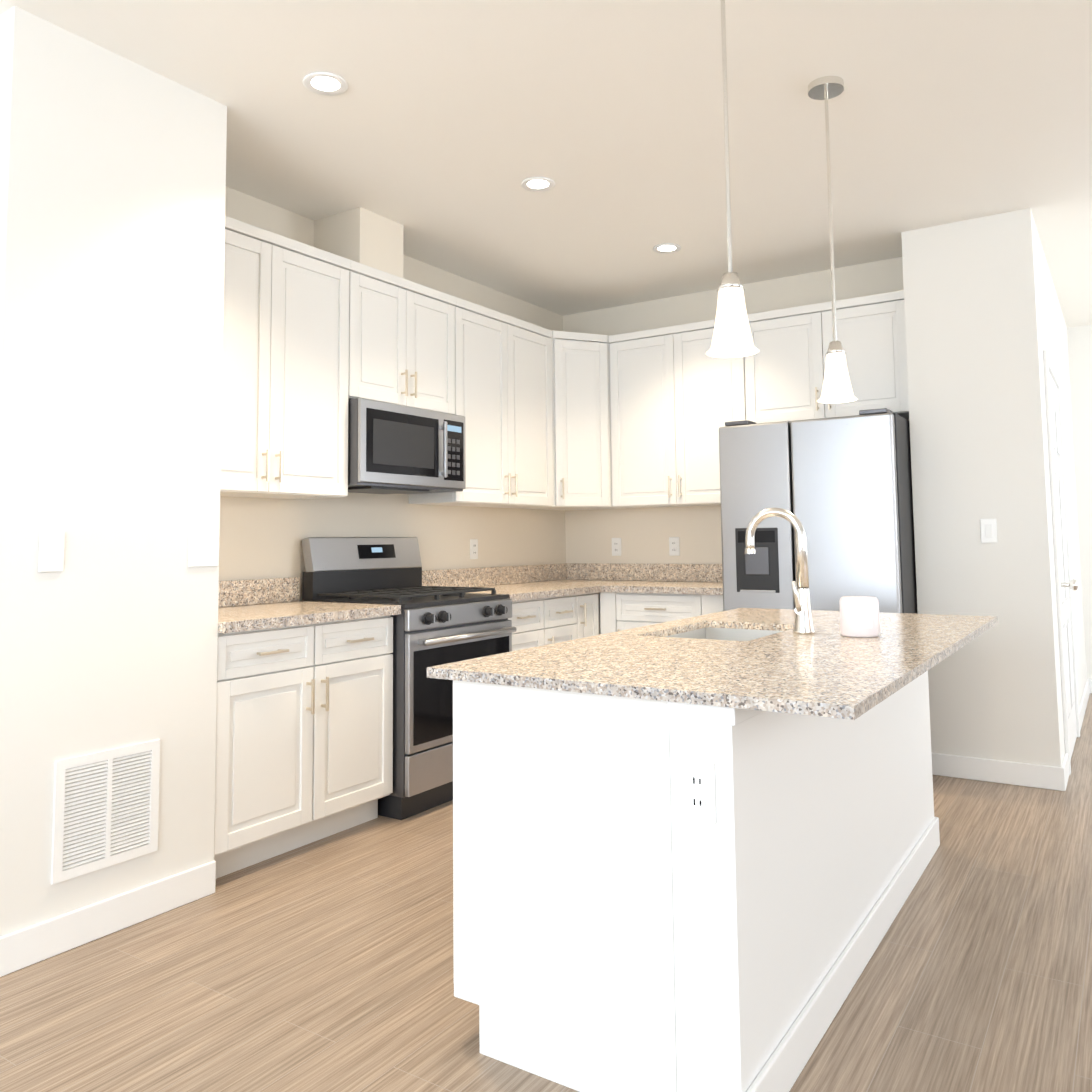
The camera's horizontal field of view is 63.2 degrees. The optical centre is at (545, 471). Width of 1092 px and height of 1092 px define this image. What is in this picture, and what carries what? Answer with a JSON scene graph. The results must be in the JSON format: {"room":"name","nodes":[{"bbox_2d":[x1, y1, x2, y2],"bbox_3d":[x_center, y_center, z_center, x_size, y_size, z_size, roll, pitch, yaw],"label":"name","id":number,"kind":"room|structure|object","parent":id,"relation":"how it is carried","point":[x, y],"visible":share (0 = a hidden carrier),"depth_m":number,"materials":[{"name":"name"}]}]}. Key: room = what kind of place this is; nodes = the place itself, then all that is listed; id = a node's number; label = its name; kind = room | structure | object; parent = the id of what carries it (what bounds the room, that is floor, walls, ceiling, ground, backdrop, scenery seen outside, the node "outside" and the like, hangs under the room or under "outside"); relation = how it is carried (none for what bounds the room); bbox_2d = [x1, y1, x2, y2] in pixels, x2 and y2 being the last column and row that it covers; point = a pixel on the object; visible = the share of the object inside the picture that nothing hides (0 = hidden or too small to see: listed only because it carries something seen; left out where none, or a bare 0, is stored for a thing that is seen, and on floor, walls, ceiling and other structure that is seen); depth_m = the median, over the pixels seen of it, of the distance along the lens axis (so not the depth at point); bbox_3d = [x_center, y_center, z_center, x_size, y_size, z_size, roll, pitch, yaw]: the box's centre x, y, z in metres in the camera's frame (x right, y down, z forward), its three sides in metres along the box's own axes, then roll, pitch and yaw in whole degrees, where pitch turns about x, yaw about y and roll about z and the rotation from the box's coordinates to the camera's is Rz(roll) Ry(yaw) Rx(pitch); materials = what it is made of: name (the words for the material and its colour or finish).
{"room":"kitchen","nodes":[
{"label":"kitchen","id":0,"kind":"room"},
{"bbox_2d":[0,6,226,936],"bbox_3d":[-1.717,0.052,3.036,0.915,2.740,0.730,-4,-5,33],"label":"wall","id":1,"kind":"structure","parent":0,"point":[112,201],"depth_m":2.75,"materials":[{"name":"white paint"}]},
{"bbox_2d":[38,532,64,572],"bbox_3d":[-1.442,0.235,2.590,0.013,0.118,0.072,-4,-5,33],"label":"switch plate","id":2,"kind":"object","parent":1,"relation":"attached to","point":[51,551],"visible":1,"depth_m":2.59,"materials":[{"name":"white plastic"}]},
{"bbox_2d":[51,739,159,884],"bbox_3d":[-1.329,1.022,2.694,0.008,0.345,0.330,-4,-5,33],"label":"air vent","id":3,"kind":"object","parent":1,"relation":"in","point":[105,808],"visible":1,"depth_m":2.68,"materials":[{"name":"white metal"}]},
{"bbox_2d":[0,861,215,976],"bbox_3d":[-1.312,1.342,2.687,0.018,0.105,0.715,-4,-5,33],"label":"baseboard","id":4,"kind":"structure","parent":1,"relation":"attached to","point":[52,937],"depth_m":2.65,"materials":[{"name":"white wood"}]},
{"bbox_2d":[188,532,218,566],"bbox_3d":[-1.162,0.265,3.015,0.013,0.118,0.118,-4,-5,33],"label":"switch plate","id":5,"kind":"object","parent":1,"relation":"attached to","point":[203,549],"visible":1,"depth_m":3.01,"materials":[{"name":"white plastic"}]},
{"bbox_2d":[314,207,403,277],"bbox_3d":[-0.920,-1.087,4.367,0.310,0.279,0.300,-4,-5,33],"label":"wall","id":6,"kind":"structure","parent":0,"point":[361,235],"depth_m":4.25,"materials":[{"name":"beige paint"}]},
{"bbox_2d":[219,187,565,600],"bbox_3d":[-0.775,0.184,4.862,0.120,2.740,3.365,-4,-5,33],"label":"wall","id":7,"kind":"structure","parent":0,"point":[261,538],"depth_m":4.68,"materials":[{"name":"beige paint"}]},
{"bbox_2d":[220,216,363,498],"bbox_3d":[-1.257,-0.443,3.772,0.328,1.088,0.943,-4,-5,33],"label":"upper cabinet","id":8,"kind":"object","parent":7,"relation":"attached to","point":[315,339],"depth_m":3.74,"materials":[{"name":"white wood"}]},
{"bbox_2d":[364,265,459,414],"bbox_3d":[-0.824,-0.623,4.450,0.328,0.633,0.759,-4,-5,33],"label":"upper cabinet","id":9,"kind":"object","parent":7,"relation":"attached to","point":[412,329],"depth_m":4.38,"materials":[{"name":"white wood"}]},
{"bbox_2d":[348,398,465,493],"bbox_3d":[-0.773,-0.098,4.380,0.431,0.402,0.754,-4,-5,33],"label":"microwave","id":10,"kind":"object","parent":9,"relation":"attached to","point":[396,449],"visible":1,"depth_m":4.21,"materials":[{"name":"silver metal"}]},
{"bbox_2d":[470,539,477,558],"bbox_3d":[-0.425,0.461,5.251,0.010,0.118,0.072,-4,-5,33],"label":"electrical outlet plate","id":11,"kind":"object","parent":7,"relation":"attached to","point":[473,548],"visible":1,"depth_m":5.25,"materials":[{"name":"white plastic"}]},
{"bbox_2d":[409,298,552,507],"bbox_3d":[-0.371,-0.348,5.117,0.328,1.088,0.998,-4,-5,33],"label":"upper cabinet","id":12,"kind":"object","parent":7,"relation":"attached to","point":[506,367],"depth_m":5.02,"materials":[{"name":"white wood"}]},
{"bbox_2d":[517,331,625,509],"bbox_3d":[0.176,-0.305,5.748,0.546,1.088,0.656,-4,-5,33],"label":"upper cabinet","id":13,"kind":"object","parent":7,"relation":"attached to","point":[581,434],"visible":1,"depth_m":5.52,"materials":[{"name":"white wood"}]},
{"bbox_2d":[0,693,1091,1091],"bbox_3d":[1.578,1.286,1.313,8.420,0.060,11.670,-4,-5,33],"label":"floor","id":14,"kind":"structure","parent":0,"point":[324,965],"depth_m":2.35,"materials":[{"name":"beige wood"}]},
{"bbox_2d":[214,615,392,878],"bbox_3d":[-1.125,1.028,3.543,0.646,0.861,0.880,-4,-5,33],"label":"base cabinet","id":15,"kind":"object","parent":14,"relation":"on","point":[304,734],"visible":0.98,"depth_m":3.34,"materials":[{"name":"white wood"}]},
{"bbox_2d":[218,577,400,633],"bbox_3d":[-1.128,0.524,3.583,0.646,0.148,0.880,-4,-5,33],"label":"countertop","id":16,"kind":"structure","parent":15,"relation":"on","point":[253,604],"depth_m":3.69,"materials":[{"name":"stone"}]},
{"bbox_2d":[302,537,516,819],"bbox_3d":[-0.626,0.907,4.212,0.730,1.193,0.756,-4,-5,33],"label":"stove","id":17,"kind":"object","parent":14,"relation":"on","point":[436,625],"visible":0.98,"depth_m":3.96,"materials":[{"name":"silver metal"}]},
{"bbox_2d":[508,598,555,650],"bbox_3d":[-0.352,1.113,4.751,0.608,0.860,0.455,-4,-5,33],"label":"base cabinet","id":18,"kind":"object","parent":14,"relation":"on","point":[541,622],"depth_m":4.67,"materials":[{"name":"white wood"}]},
{"bbox_2d":[552,594,587,642],"bbox_3d":[-0.166,1.133,5.033,0.608,0.860,0.458,-4,-5,33],"label":"base cabinet","id":19,"kind":"object","parent":14,"relation":"on","point":[572,610],"depth_m":4.98,"materials":[{"name":"white wood"}]},
{"bbox_2d":[422,563,722,601],"bbox_3d":[0.298,0.621,5.039,1.429,0.148,1.594,-4,-5,33],"label":"countertop","id":20,"kind":"structure","parent":19,"relation":"on","point":[526,582],"depth_m":5.46,"materials":[{"name":"stone"}]},
{"bbox_2d":[584,592,600,636],"bbox_3d":[-0.022,1.148,5.253,0.608,0.860,0.306,-4,-5,33],"label":"base cabinet","id":21,"kind":"object","parent":14,"relation":"on","point":[593,599],"depth_m":5.19,"materials":[{"name":"white wood"}]},
{"bbox_2d":[600,592,722,633],"bbox_3d":[0.816,1.138,5.232,0.803,0.861,0.646,-4,-5,33],"label":"base cabinet","id":22,"kind":"object","parent":14,"relation":"on","point":[621,611],"visible":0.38,"depth_m":5.07,"materials":[{"name":"white wood"}]},
{"bbox_2d":[453,671,939,1091],"bbox_3d":[0.607,0.958,2.757,0.777,0.841,2.024,-4,-5,33],"label":"kitchen island","id":23,"kind":"object","parent":14,"relation":"on","point":[656,896],"visible":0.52,"depth_m":1.93,"materials":[{"name":"white wood"}]},
{"bbox_2d":[427,608,997,719],"bbox_3d":[0.702,0.630,2.716,1.003,0.247,2.073,-4,-5,33],"label":"island countertop","id":24,"kind":"structure","parent":23,"relation":"on","point":[763,659],"depth_m":2.18,"materials":[{"name":"stone"}]},
{"bbox_2d":[745,508,814,633],"bbox_3d":[0.734,0.314,2.837,0.222,0.399,0.128,-4,-5,33],"label":"faucet","id":25,"kind":"object","parent":24,"relation":"on","point":[803,614],"visible":1,"depth_m":2.81,"materials":[{"name":"silver metal"}]},
{"bbox_2d":[839,596,879,637],"bbox_3d":[0.959,0.444,2.713,0.114,0.117,0.118,-4,-5,33],"label":"candle jar","id":26,"kind":"object","parent":24,"relation":"on","point":[859,616],"visible":1,"depth_m":2.67,"materials":[{"name":"white"}]},
{"bbox_2d":[719,408,917,613],"bbox_3d":[1.498,0.626,4.725,0.887,1.787,0.767,-4,-5,33],"label":"fridge","id":27,"kind":"object","parent":14,"relation":"on","point":[840,488],"visible":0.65,"depth_m":4.41,"materials":[{"name":"grey metal"}]},
{"bbox_2d":[901,208,1086,766],"bbox_3d":[2.954,0.202,5.623,0.590,2.740,3.100,-4,-5,33],"label":"wall block","id":28,"kind":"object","parent":14,"relation":"on","point":[985,325],"visible":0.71,"depth_m":4.33,"materials":[{"name":"white paint"}]},
{"bbox_2d":[980,519,997,542],"bbox_3d":[2.139,0.288,4.286,0.072,0.118,0.013,-4,-5,33],"label":"switch plate","id":29,"kind":"object","parent":28,"relation":"attached to","point":[988,528],"visible":1,"depth_m":4.28,"materials":[{"name":"white plastic"}]},
{"bbox_2d":[1043,350,1079,774],"bbox_3d":[2.829,0.462,4.812,0.120,2.100,1.020,-4,-5,33],"label":"door frame","id":30,"kind":"structure","parent":28,"relation":"attached to","point":[1066,585],"depth_m":4.72,"materials":[{"name":"white wood"}]},
{"bbox_2d":[931,752,1068,790],"bbox_3d":[2.129,1.423,4.215,0.584,0.105,0.018,-4,-5,33],"label":"baseboard","id":31,"kind":"structure","parent":14,"relation":"on","point":[973,768],"depth_m":4.19,"materials":[{"name":"white wood"}]},
{"bbox_2d":[1063,753,1068,770],"bbox_3d":[2.458,1.418,4.197,0.014,0.105,0.300,-4,-5,33],"label":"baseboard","id":32,"kind":"structure","parent":14,"relation":"on","point":[1066,759],"depth_m":4.26,"materials":[{"name":"white wood"}]},
{"bbox_2d":[0,0,1091,327],"bbox_3d":[1.161,-1.366,3.394,5.720,0.080,8.970,-4,-5,33],"label":"ceiling","id":33,"kind":"structure","parent":0,"point":[440,130],"depth_m":3.37,"materials":[{"name":"white paint"}]},
{"bbox_2d":[303,72,347,95],"bbox_3d":[-0.756,-1.328,3.040,0.152,0.008,0.152,-4,-5,33],"label":"recessed light","id":34,"kind":"object","parent":33,"relation":"in","point":[326,83],"visible":1,"depth_m":3.04,"materials":[{"name":"white plastic"}]},
{"bbox_2d":[521,177,554,191],"bbox_3d":[-0.035,-1.268,3.917,0.152,0.008,0.152,-4,-5,33],"label":"recessed light","id":35,"kind":"object","parent":33,"relation":"in","point":[537,184],"visible":0.96,"depth_m":3.92,"materials":[{"name":"white plastic"}]},
{"bbox_2d":[653,243,680,253],"bbox_3d":[0.655,-1.206,4.801,0.152,0.008,0.152,-4,-5,33],"label":"recessed light","id":36,"kind":"object","parent":33,"relation":"in","point":[666,248],"visible":1,"depth_m":4.80,"materials":[{"name":"white plastic"}]},
{"bbox_2d":[706,0,758,357],"bbox_3d":[0.459,-0.850,2.255,0.132,1.110,0.132,-4,-5,33],"label":"pendant light","id":37,"kind":"object","parent":33,"relation":"hanging from","point":[732,337],"visible":1,"depth_m":2.20,"materials":[{"name":"white glass"}]},
{"bbox_2d":[808,76,857,402],"bbox_3d":[0.980,-0.794,3.047,0.132,1.110,0.132,-4,-5,33],"label":"pendant light","id":38,"kind":"object","parent":33,"relation":"hanging from","point":[837,387],"visible":1,"depth_m":3.03,"materials":[{"name":"white glass"}]},
{"bbox_2d":[563,257,903,563],"bbox_3d":[1.146,0.216,5.541,2.345,2.740,0.120,-4,-5,33],"label":"wall","id":39,"kind":"structure","parent":0,"point":[644,534],"depth_m":5.70,"materials":[{"name":"beige paint"}]},
{"bbox_2d":[612,538,620,555],"bbox_3d":[0.467,0.501,5.889,0.072,0.118,0.010,-4,-5,33],"label":"electrical outlet plate","id":40,"kind":"object","parent":39,"relation":"attached to","point":[616,546],"visible":1,"depth_m":5.89,"materials":[{"name":"white plastic"}]},
{"bbox_2d":[669,537,679,555],"bbox_3d":[0.818,0.479,5.660,0.072,0.118,0.010,-4,-5,33],"label":"electrical outlet plate","id":41,"kind":"object","parent":39,"relation":"attached to","point":[674,548],"visible":1,"depth_m":5.66,"materials":[{"name":"white plastic"}]},
{"bbox_2d":[609,314,756,507],"bbox_3d":[0.893,-0.334,5.476,0.949,1.088,0.328,-4,-5,33],"label":"upper cabinet","id":42,"kind":"object","parent":39,"relation":"attached to","point":[679,397],"depth_m":5.37,"materials":[{"name":"white wood"}]},
{"bbox_2d":[753,290,908,423],"bbox_3d":[1.614,-0.600,5.019,0.902,0.645,0.328,-4,-5,33],"label":"upper cabinet","id":43,"kind":"object","parent":39,"relation":"attached to","point":[793,342],"depth_m":4.87,"materials":[{"name":"white wood"}]},
{"bbox_2d":[1067,325,1091,678],"bbox_3d":[6.135,0.144,5.319,5.065,2.740,0.120,-4,-5,33],"label":"wall","id":44,"kind":"structure","parent":0,"point":[1080,351],"depth_m":6.65,"materials":[{"name":"white paint"}]},
{"bbox_2d":[1079,679,1091,730],"bbox_3d":[3.547,1.535,5.846,0.018,0.105,1.620,-4,-5,33],"label":"baseboard","id":45,"kind":"structure","parent":44,"relation":"attached to","point":[1088,687],"depth_m":5.88,"materials":[{"name":"white wood"}]}
]}

